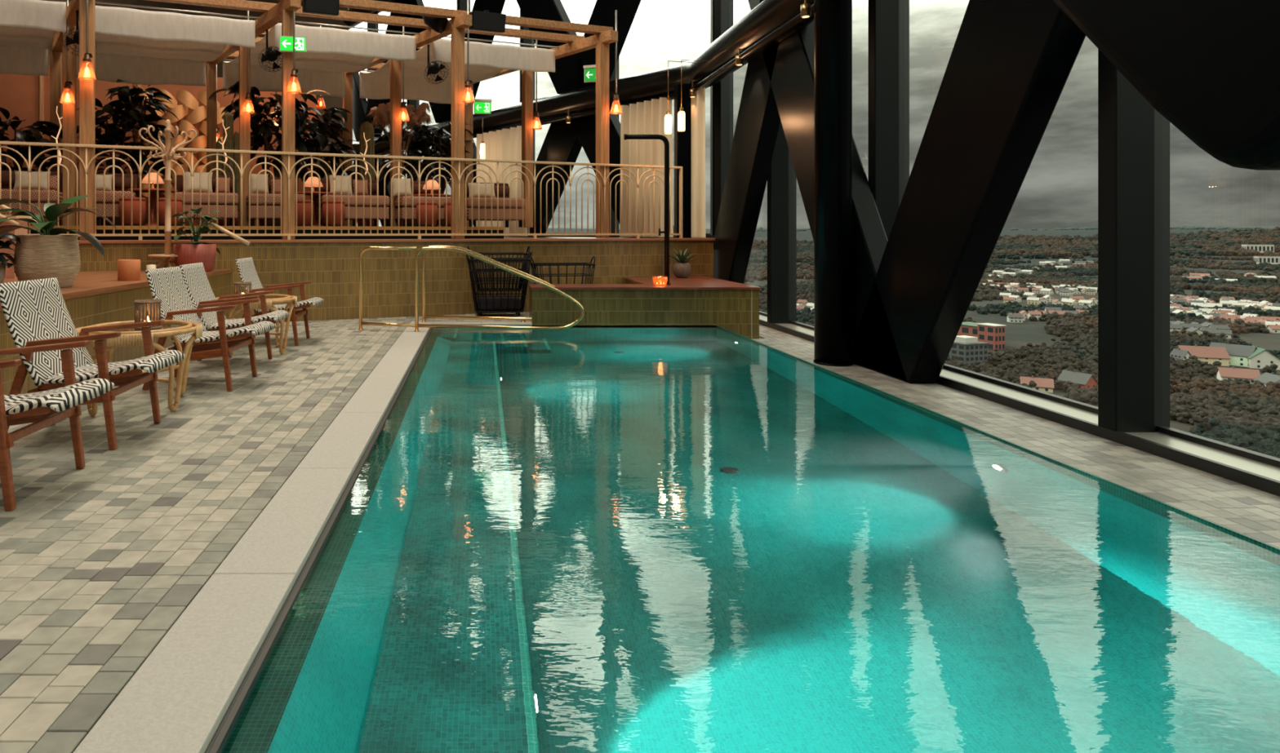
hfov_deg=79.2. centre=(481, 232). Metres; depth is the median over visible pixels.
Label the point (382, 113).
indoor tree
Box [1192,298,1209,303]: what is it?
house
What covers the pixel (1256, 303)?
house
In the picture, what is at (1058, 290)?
house
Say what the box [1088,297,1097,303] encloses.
house
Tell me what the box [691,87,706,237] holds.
curtain
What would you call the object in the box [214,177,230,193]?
cushion
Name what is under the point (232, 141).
cactus
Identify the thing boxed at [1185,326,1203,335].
house
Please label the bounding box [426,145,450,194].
diagonal beam
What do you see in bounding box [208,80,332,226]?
indoor tree
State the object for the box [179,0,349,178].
wall
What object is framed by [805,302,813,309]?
house
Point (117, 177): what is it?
lounge sofa
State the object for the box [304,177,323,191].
table lamp
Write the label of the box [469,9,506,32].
loudspeaker
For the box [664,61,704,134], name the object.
pendant lamp
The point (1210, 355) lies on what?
house
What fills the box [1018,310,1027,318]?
house
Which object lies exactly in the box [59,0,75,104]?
lamp
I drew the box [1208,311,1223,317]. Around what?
house
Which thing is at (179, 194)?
seat cushion
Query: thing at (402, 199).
seat cushion
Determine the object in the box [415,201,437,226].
stool
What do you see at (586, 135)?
diagonal beam
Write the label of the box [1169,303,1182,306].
house
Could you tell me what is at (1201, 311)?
house
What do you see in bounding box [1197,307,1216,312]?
house
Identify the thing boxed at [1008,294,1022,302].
house
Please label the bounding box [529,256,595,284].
wire basket
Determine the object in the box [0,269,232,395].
wall
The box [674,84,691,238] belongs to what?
column
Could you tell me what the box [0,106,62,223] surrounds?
indoor tree
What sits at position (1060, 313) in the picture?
house
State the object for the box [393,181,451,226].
lounge sofa
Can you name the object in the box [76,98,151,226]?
indoor tree
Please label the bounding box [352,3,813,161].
trim
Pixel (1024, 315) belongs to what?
house
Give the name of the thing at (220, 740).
trim
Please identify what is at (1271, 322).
house
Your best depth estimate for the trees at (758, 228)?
3433.44 m
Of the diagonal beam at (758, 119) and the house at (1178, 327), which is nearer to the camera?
the diagonal beam at (758, 119)
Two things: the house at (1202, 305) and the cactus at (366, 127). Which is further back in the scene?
the house at (1202, 305)
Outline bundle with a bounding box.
[477,297,520,311]
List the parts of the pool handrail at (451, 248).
rail, entry post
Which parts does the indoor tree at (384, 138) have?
pot, stem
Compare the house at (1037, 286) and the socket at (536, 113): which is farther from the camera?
the house at (1037, 286)
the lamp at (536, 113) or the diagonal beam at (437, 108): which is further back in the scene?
the diagonal beam at (437, 108)
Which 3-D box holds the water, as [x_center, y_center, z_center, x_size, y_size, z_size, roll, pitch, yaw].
[1.231,1.230,5.170,3.705,0.001,9.340,0,0,0]
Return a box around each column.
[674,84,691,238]
[813,0,853,366]
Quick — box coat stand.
[138,119,196,268]
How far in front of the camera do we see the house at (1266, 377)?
366.95 m
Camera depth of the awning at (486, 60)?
13.43 m
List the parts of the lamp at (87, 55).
lamp shade, bulb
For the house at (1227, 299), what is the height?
8.000 m
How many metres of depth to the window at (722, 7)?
13.60 m
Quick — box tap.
[658,228,665,235]
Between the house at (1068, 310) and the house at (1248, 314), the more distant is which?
the house at (1068, 310)
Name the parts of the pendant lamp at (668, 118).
glass, rod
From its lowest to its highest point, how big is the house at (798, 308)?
6.800 m
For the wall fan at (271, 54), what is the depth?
10.74 m
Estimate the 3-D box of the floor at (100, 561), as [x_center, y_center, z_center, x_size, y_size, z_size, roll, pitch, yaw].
[-1.450,1.306,5.543,10.100,0.213,14.086,0,0,0]
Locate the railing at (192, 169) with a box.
[0,141,682,239]
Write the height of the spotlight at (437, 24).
0.343 m
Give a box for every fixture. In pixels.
[565,108,570,123]
[689,80,695,97]
[735,48,742,65]
[800,0,810,17]
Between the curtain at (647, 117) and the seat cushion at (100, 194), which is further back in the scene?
the curtain at (647, 117)
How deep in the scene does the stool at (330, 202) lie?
11.57 m
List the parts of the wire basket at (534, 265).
handle, handle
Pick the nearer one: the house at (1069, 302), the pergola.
the pergola
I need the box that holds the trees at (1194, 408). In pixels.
[745,226,1279,431]
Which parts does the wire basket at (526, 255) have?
handle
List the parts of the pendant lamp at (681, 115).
glass, rod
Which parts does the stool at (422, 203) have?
seat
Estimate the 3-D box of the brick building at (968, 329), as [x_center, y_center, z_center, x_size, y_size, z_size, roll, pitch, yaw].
[339.306,70.109,517.585,18.800,13.600,24.800,0,0,-17]
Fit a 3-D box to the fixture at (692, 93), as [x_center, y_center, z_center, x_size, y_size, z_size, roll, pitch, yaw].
[3.619,-2.466,12.900,0.100,0.303,0.098,0,0,0]
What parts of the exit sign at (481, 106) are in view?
panel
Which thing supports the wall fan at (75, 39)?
hanging from the pergola
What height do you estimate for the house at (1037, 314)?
8.000 m
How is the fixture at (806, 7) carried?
attached to the column at (833, 19)
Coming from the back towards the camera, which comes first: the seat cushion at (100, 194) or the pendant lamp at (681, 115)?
the pendant lamp at (681, 115)
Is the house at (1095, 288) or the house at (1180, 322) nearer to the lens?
the house at (1180, 322)
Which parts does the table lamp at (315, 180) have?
lamp shade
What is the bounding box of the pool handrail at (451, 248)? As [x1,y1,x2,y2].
[358,245,584,332]
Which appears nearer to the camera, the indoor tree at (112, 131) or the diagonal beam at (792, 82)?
the diagonal beam at (792, 82)
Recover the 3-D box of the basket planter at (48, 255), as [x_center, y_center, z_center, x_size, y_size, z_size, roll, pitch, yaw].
[-3.802,0.069,6.601,1.260,0.822,1.005,0,0,0]
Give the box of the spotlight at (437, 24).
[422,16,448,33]
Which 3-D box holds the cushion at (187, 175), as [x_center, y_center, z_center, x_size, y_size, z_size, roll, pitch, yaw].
[-4.298,-0.759,11.438,0.416,0.324,0.194,0,0,-21]
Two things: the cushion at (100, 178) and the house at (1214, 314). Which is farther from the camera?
the house at (1214, 314)
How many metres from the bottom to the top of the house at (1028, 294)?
8.000 m
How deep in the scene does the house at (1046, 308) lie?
687.23 m
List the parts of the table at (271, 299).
leg, leg, leg, leg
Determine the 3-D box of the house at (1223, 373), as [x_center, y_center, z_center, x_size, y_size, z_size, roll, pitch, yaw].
[384.544,72.304,382.772,15.000,7.700,10.000,0,0,33]
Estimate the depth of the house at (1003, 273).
1316.62 m
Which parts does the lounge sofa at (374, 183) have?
backrest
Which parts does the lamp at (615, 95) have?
lamp shade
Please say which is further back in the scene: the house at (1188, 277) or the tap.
the house at (1188, 277)
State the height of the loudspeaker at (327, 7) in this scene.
0.318 m
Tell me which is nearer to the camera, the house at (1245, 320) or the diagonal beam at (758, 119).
the diagonal beam at (758, 119)
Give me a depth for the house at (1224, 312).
662.85 m
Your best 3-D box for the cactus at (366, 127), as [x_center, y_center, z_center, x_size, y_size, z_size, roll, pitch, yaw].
[-2.054,-1.038,13.524,0.360,1.906,0.354,0,0,-21]
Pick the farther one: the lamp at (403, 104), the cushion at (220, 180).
the lamp at (403, 104)
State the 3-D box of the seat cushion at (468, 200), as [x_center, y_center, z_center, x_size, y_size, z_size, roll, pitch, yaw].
[0.165,-0.497,13.039,1.054,0.175,0.640,0,0,-21]
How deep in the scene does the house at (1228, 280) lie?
1152.87 m
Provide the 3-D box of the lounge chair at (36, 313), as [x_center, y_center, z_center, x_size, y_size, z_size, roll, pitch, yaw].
[-2.277,0.744,4.440,0.862,0.923,0.630,0,0,0]
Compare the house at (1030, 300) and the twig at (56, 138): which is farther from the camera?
the house at (1030, 300)
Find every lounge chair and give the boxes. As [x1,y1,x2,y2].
[0,277,185,450]
[0,340,114,511]
[142,266,275,391]
[178,262,288,369]
[235,257,324,346]
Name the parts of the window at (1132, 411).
frame, frame, frame, sill, frame, frame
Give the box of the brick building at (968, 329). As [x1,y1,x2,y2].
[956,321,977,337]
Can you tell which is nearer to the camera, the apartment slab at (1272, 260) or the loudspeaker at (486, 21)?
the loudspeaker at (486, 21)
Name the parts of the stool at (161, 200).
seat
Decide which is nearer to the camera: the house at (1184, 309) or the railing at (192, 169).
the railing at (192, 169)
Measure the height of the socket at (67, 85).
0.090 m
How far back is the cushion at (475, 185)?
13.03 m
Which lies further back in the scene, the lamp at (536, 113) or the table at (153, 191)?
the lamp at (536, 113)
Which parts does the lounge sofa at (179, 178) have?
backrest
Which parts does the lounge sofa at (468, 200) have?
leg, backrest, leg, leg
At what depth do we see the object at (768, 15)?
13.74 m
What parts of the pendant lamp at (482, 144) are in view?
glass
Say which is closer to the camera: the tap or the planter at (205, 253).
the planter at (205, 253)
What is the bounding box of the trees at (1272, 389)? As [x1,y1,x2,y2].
[743,230,1279,398]
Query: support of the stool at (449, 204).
on the floor at (100, 229)
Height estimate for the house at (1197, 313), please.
8.000 m
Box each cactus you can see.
[216,111,239,226]
[357,121,374,226]
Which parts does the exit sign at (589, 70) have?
panel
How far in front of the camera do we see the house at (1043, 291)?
911.99 m
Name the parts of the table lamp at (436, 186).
lamp shade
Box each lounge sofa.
[0,170,62,226]
[96,173,137,226]
[176,174,238,226]
[245,177,305,226]
[315,178,389,226]
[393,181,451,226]
[464,182,525,227]
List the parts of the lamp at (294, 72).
lamp shade, bulb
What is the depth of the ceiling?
3.01 m
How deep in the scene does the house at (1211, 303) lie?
739.82 m
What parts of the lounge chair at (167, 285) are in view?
leg, backrest, leg, armrest, rail, seat rail, rail, leg, seat, armrest, leg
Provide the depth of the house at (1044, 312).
667.72 m
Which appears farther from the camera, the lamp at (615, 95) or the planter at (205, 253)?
the lamp at (615, 95)
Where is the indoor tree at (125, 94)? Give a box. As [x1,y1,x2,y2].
[105,79,179,223]
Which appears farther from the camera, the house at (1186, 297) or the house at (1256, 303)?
the house at (1186, 297)
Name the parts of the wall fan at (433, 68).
blade, motor, blade, blade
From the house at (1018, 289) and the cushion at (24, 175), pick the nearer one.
the cushion at (24, 175)
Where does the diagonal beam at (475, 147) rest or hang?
on the floor at (504, 237)
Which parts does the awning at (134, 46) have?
rod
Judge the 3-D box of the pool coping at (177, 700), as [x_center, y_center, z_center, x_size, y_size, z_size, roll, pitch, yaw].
[-0.138,1.298,4.616,1.604,0.204,11.029,0,0,0]
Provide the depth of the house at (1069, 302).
779.88 m
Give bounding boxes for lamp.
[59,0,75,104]
[77,0,96,80]
[141,173,164,188]
[216,64,220,142]
[241,10,254,114]
[286,8,301,94]
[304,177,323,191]
[315,25,325,109]
[397,26,408,121]
[422,180,440,194]
[461,0,475,102]
[480,118,484,159]
[531,40,542,129]
[609,9,622,115]
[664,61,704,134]
[677,60,707,131]
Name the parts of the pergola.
post, post, post, post, post, post, post, post, post, post, post, post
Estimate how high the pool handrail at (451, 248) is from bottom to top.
1.026 m
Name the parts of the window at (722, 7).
frame, frame, frame, frame, frame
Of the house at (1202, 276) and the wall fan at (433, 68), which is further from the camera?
the house at (1202, 276)
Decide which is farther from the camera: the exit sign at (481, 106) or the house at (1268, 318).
the house at (1268, 318)
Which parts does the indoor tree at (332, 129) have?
stem, pot, stem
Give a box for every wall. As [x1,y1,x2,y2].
[0,65,315,226]
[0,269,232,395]
[41,0,179,65]
[78,238,715,321]
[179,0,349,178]
[528,275,761,338]
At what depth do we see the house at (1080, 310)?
674.93 m
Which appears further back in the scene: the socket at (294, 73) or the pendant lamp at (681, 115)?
the pendant lamp at (681, 115)
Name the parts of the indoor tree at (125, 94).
stem, stem, stem, pot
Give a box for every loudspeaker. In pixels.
[302,0,339,16]
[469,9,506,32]
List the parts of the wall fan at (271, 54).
blade, motor, blade, blade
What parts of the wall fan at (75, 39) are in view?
blade, motor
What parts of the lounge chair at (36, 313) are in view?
leg, backrest, leg, armrest, seat rail, rail, leg, seat, armrest, rail, leg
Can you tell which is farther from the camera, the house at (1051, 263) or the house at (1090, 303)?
the house at (1051, 263)
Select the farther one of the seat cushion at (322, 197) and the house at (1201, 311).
the house at (1201, 311)
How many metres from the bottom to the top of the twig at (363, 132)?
1.639 m
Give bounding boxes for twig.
[51,106,62,226]
[217,120,229,226]
[360,132,370,226]
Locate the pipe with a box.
[623,133,671,284]
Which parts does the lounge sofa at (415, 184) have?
backrest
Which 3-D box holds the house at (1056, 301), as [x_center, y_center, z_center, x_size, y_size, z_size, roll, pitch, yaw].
[596.791,72.351,780.359,7.500,6.800,12.000,0,0,23]
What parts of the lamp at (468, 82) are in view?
lamp shade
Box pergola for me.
[49,0,617,239]
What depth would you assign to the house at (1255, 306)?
718.99 m
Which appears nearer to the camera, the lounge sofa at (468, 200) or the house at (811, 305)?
the lounge sofa at (468, 200)
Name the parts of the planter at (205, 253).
pot, stem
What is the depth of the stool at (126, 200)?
10.56 m
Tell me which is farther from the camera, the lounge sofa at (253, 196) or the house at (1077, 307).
the house at (1077, 307)
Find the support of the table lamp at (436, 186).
on the table at (414, 195)
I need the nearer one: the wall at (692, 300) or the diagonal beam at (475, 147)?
the wall at (692, 300)
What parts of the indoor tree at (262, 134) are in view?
stem, stem, pot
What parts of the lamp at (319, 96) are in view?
lamp shade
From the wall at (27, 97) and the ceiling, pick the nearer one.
the ceiling
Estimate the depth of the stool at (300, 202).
11.40 m
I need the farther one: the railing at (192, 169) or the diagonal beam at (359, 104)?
the diagonal beam at (359, 104)
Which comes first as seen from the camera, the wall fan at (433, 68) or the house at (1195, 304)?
the wall fan at (433, 68)
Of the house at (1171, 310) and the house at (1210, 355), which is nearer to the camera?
the house at (1210, 355)
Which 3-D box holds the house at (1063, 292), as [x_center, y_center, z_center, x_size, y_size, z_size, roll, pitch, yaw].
[696.385,71.719,897.002,8.000,8.000,10.500,0,0,-17]
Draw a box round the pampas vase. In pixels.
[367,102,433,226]
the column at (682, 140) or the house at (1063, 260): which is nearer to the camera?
the column at (682, 140)
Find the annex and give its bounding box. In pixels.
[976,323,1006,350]
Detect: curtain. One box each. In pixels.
[475,125,527,233]
[619,97,673,237]
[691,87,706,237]
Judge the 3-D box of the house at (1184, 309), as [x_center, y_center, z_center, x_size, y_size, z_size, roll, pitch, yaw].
[637.979,71.914,685.464,12.000,8.000,7.500,0,0,21]
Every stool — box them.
[118,197,146,226]
[155,197,182,226]
[294,200,314,226]
[321,200,345,226]
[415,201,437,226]
[444,202,465,226]
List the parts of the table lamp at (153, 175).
lamp shade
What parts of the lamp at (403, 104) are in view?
lamp shade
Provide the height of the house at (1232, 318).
6.800 m
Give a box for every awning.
[0,0,71,75]
[76,1,259,86]
[222,21,420,97]
[359,35,559,105]
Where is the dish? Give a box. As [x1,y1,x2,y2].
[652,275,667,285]
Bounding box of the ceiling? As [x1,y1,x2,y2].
[1053,0,1279,170]
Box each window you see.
[367,0,730,238]
[710,0,1279,497]
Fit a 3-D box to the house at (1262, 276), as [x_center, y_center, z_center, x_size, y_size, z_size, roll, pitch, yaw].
[1255.515,73.243,1207.286,25.000,8.000,11.000,0,0,21]
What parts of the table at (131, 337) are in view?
leg, leg, glass, leg, leg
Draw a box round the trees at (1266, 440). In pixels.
[746,228,1279,458]
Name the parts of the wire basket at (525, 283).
handle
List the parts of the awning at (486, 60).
rod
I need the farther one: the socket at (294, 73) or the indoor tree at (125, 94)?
the indoor tree at (125, 94)
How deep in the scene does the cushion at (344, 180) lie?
12.15 m
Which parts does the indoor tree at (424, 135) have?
stem, stem, pot, stem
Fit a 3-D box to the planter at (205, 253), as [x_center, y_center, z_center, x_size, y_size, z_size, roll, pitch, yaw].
[-3.498,0.092,9.213,0.650,0.776,0.639,0,0,0]
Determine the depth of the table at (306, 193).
12.04 m
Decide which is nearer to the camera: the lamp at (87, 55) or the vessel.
the vessel
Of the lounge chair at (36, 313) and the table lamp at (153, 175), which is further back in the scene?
the table lamp at (153, 175)
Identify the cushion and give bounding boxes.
[0,189,62,203]
[13,170,50,190]
[42,175,57,191]
[96,174,112,191]
[96,191,137,204]
[176,191,238,204]
[183,171,213,192]
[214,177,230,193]
[245,193,305,205]
[250,173,268,193]
[270,178,280,194]
[316,195,389,207]
[328,174,352,195]
[352,179,368,195]
[391,177,412,196]
[393,195,451,208]
[464,197,525,208]
[467,182,495,197]
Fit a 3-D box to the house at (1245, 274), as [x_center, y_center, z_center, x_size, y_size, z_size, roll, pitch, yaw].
[1301.852,72.185,1272.590,11.000,8.000,25.000,0,0,23]
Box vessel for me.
[117,259,140,280]
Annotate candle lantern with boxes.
[133,298,161,330]
[233,281,251,297]
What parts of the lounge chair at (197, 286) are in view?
backrest, rail, armrest, seat rail, armrest, seat, leg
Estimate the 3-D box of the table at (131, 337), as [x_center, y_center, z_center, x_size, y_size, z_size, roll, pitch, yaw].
[-2.360,0.920,5.200,0.791,0.555,0.791,0,0,33]
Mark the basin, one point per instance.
(985, 433)
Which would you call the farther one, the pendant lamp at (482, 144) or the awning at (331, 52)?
the pendant lamp at (482, 144)
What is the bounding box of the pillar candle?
[146,264,155,270]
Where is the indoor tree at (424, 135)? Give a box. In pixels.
[404,121,474,226]
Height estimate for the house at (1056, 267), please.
8.000 m
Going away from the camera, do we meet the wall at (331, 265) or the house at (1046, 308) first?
the wall at (331, 265)
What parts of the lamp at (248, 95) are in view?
lamp shade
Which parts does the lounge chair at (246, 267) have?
backrest, armrest, seat rail, rail, armrest, seat, leg, rail, leg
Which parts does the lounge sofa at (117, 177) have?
leg, leg, backrest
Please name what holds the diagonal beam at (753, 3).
attached to the wall at (330, 101)
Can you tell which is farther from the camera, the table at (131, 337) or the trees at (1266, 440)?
the trees at (1266, 440)
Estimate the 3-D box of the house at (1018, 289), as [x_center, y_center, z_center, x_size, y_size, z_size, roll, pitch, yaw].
[679.071,72.249,945.452,12.000,6.800,7.500,0,0,21]
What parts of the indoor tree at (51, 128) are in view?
stem, stem, stem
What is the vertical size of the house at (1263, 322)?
6.800 m
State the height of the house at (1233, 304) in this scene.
8.000 m
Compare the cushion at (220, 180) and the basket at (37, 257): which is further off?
the cushion at (220, 180)
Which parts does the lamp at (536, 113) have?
lamp shade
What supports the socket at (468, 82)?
attached to the lamp at (468, 82)
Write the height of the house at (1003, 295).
8.000 m
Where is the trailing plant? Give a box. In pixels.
[0,232,21,284]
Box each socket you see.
[63,82,71,88]
[82,53,91,62]
[244,93,251,99]
[290,70,297,77]
[400,102,406,107]
[465,80,471,87]
[533,111,538,117]
[613,94,618,100]
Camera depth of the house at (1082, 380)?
365.70 m
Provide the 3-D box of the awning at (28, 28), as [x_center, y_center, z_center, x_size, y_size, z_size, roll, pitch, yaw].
[-7.367,-2.838,10.875,2.305,0.618,3.293,0,0,-34]
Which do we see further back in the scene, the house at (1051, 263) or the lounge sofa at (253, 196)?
the house at (1051, 263)
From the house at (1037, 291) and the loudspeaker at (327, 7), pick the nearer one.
the loudspeaker at (327, 7)
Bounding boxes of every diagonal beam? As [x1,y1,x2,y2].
[352,72,368,142]
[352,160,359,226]
[363,0,408,137]
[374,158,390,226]
[399,0,451,123]
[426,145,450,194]
[440,0,506,120]
[447,140,506,236]
[506,116,585,236]
[515,0,591,93]
[563,0,640,92]
[570,111,674,237]
[713,42,780,284]
[747,0,759,10]
[762,21,907,382]
[852,0,1085,383]
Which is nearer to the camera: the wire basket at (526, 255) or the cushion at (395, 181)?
the wire basket at (526, 255)
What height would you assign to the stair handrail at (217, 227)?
0.297 m
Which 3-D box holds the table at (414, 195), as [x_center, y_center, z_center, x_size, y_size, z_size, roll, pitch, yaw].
[-0.842,-0.360,12.812,0.700,0.550,0.700,0,0,-21]
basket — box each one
[13,235,80,288]
[466,251,532,316]
[467,245,530,291]
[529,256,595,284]
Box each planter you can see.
[0,195,117,288]
[171,208,222,271]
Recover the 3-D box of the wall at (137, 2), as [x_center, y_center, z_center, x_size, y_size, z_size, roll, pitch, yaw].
[-10.500,-3.950,11.750,0.200,10.700,32.500,0,0,0]
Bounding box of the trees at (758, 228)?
[755,226,1273,231]
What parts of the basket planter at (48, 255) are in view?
stem, stem, stem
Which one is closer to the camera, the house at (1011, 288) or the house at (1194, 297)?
the house at (1194, 297)
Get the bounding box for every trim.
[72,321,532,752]
[204,328,432,752]
[342,0,401,29]
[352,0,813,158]
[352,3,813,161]
[719,326,1279,550]
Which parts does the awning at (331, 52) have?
rod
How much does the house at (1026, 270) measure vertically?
8.000 m
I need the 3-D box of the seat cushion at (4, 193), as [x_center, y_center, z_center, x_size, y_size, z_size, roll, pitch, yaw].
[-6.399,-0.497,10.511,0.923,0.175,0.640,0,0,-21]
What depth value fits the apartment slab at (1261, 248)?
1907.27 m
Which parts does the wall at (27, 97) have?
post, post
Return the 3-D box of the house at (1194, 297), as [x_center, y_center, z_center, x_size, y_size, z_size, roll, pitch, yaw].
[768.916,72.007,814.853,10.500,8.000,8.000,0,0,21]
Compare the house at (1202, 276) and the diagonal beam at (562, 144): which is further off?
the house at (1202, 276)
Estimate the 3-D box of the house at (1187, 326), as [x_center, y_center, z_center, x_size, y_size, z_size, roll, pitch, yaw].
[533.161,72.004,567.395,10.500,8.000,8.000,0,0,21]
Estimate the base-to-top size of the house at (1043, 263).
8.000 m
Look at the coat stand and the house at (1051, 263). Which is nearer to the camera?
the coat stand
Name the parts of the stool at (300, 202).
seat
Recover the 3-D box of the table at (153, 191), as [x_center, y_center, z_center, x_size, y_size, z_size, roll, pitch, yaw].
[-4.905,-0.360,11.248,0.700,0.550,0.700,0,0,-21]
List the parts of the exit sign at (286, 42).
doorway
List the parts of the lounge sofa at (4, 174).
backrest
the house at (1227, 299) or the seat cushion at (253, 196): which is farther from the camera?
the house at (1227, 299)
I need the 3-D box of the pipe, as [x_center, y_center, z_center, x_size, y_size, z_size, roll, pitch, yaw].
[2.285,-0.316,10.350,0.640,2.072,0.108,0,0,0]
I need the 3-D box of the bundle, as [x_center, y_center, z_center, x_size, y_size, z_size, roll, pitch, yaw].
[0.255,1.030,10.860,0.600,0.180,0.320,0,0,-6]
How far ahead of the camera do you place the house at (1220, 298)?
803.07 m
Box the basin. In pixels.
[208,325,1279,752]
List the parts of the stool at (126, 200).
seat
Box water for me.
[217,326,1279,752]
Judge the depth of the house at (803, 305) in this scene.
718.81 m
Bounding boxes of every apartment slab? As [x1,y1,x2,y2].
[1240,244,1274,253]
[1253,256,1279,264]
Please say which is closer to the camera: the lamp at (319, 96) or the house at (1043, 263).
the lamp at (319, 96)
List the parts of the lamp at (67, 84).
lamp shade, bulb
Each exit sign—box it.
[279,35,306,53]
[473,99,491,114]
[583,64,595,82]
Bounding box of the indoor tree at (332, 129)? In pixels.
[262,106,359,226]
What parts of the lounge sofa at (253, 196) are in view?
leg, backrest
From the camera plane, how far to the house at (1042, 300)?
799.06 m
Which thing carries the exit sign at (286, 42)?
attached to the pergola
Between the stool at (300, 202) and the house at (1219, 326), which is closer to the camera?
the stool at (300, 202)
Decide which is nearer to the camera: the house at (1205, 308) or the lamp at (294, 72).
the lamp at (294, 72)
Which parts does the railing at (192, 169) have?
rail, rail, post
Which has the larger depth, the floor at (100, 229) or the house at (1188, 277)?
the house at (1188, 277)
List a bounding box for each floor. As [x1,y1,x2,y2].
[0,311,530,752]
[27,225,505,239]
[503,236,657,239]
[751,324,1279,548]
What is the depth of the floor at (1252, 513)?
4.70 m
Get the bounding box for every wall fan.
[62,9,96,56]
[257,29,281,71]
[424,44,448,84]
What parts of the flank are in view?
handrail, newel post, handrail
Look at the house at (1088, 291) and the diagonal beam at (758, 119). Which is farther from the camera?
the house at (1088, 291)
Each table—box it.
[75,320,202,417]
[127,188,177,226]
[215,293,297,357]
[294,191,333,226]
[413,194,451,226]
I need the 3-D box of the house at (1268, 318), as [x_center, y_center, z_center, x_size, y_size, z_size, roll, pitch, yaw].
[642.138,71.963,612.490,12.000,8.000,7.500,0,0,44]
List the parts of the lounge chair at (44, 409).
leg, rail, armrest, seat rail, rail, armrest, seat, leg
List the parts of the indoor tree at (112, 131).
stem, pot, stem, stem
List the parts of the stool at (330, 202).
seat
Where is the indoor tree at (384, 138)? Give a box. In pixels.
[373,124,448,226]
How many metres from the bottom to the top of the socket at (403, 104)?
0.090 m
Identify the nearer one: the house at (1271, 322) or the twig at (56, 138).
the twig at (56, 138)
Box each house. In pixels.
[796,298,808,304]
[796,306,803,312]
[799,303,808,308]
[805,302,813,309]
[992,270,1006,274]
[999,292,1011,297]
[1002,271,1016,275]
[1003,296,1016,303]
[1005,313,1023,323]
[1006,285,1016,292]
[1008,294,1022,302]
[1008,312,1026,320]
[1010,268,1022,271]
[1016,271,1029,274]
[1016,287,1029,292]
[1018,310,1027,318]
[1019,375,1054,393]
[1020,269,1033,274]
[1022,292,1036,297]
[1026,297,1039,304]
[1026,310,1042,319]
[1031,284,1043,288]
[1031,287,1041,293]
[1034,309,1049,314]
[1039,261,1050,265]
[1039,297,1048,303]
[1040,288,1053,294]
[1042,294,1054,302]
[1043,306,1062,311]
[1048,310,1066,315]
[1050,262,1062,265]
[1051,298,1062,305]
[1054,266,1067,269]
[1056,287,1068,293]
[1057,369,1097,388]
[1058,258,1070,262]
[1059,288,1072,296]
[1062,298,1077,305]
[1062,309,1078,314]
[1068,295,1084,302]
[1071,288,1080,294]
[1072,304,1088,310]
[1074,261,1086,264]
[1075,309,1088,313]
[1077,299,1095,307]
[1080,288,1085,293]
[1084,287,1097,293]
[1085,288,1095,295]
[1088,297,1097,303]
[1169,298,1186,304]
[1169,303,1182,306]
[1169,307,1182,312]
[1169,323,1183,331]
[1169,348,1191,359]
[1171,320,1186,324]
[1172,309,1187,315]
[1174,306,1191,311]
[1175,344,1231,366]
[1179,322,1199,328]
[1182,276,1201,279]
[1183,296,1195,299]
[1185,295,1199,299]
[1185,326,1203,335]
[1187,311,1202,315]
[1189,272,1209,276]
[1189,299,1204,303]
[1191,302,1203,306]
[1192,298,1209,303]
[1195,310,1208,315]
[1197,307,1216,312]
[1198,274,1212,279]
[1198,326,1216,332]
[1199,321,1213,327]
[1200,303,1216,308]
[1200,314,1213,319]
[1204,302,1222,307]
[1207,324,1230,329]
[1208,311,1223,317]
[1208,315,1231,322]
[1208,328,1231,338]
[1208,342,1257,367]
[1212,309,1232,314]
[1214,278,1237,281]
[1215,366,1260,384]
[1217,307,1238,314]
[1218,296,1235,300]
[1219,300,1232,306]
[1219,313,1239,322]
[1221,297,1232,301]
[1231,301,1248,309]
[1231,316,1244,323]
[1241,318,1257,323]
[1242,312,1260,317]
[1244,272,1257,276]
[1244,302,1261,308]
[1245,315,1264,320]
[1246,345,1279,369]
[1248,320,1266,326]
[1250,302,1266,306]
[1253,275,1276,279]
[1253,372,1279,386]
[1259,300,1271,303]
[1259,303,1271,311]
[1260,315,1279,321]
[1262,305,1279,311]
[1264,320,1279,328]
[1265,324,1279,333]
[1271,302,1279,306]
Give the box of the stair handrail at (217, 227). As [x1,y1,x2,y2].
[210,222,249,245]

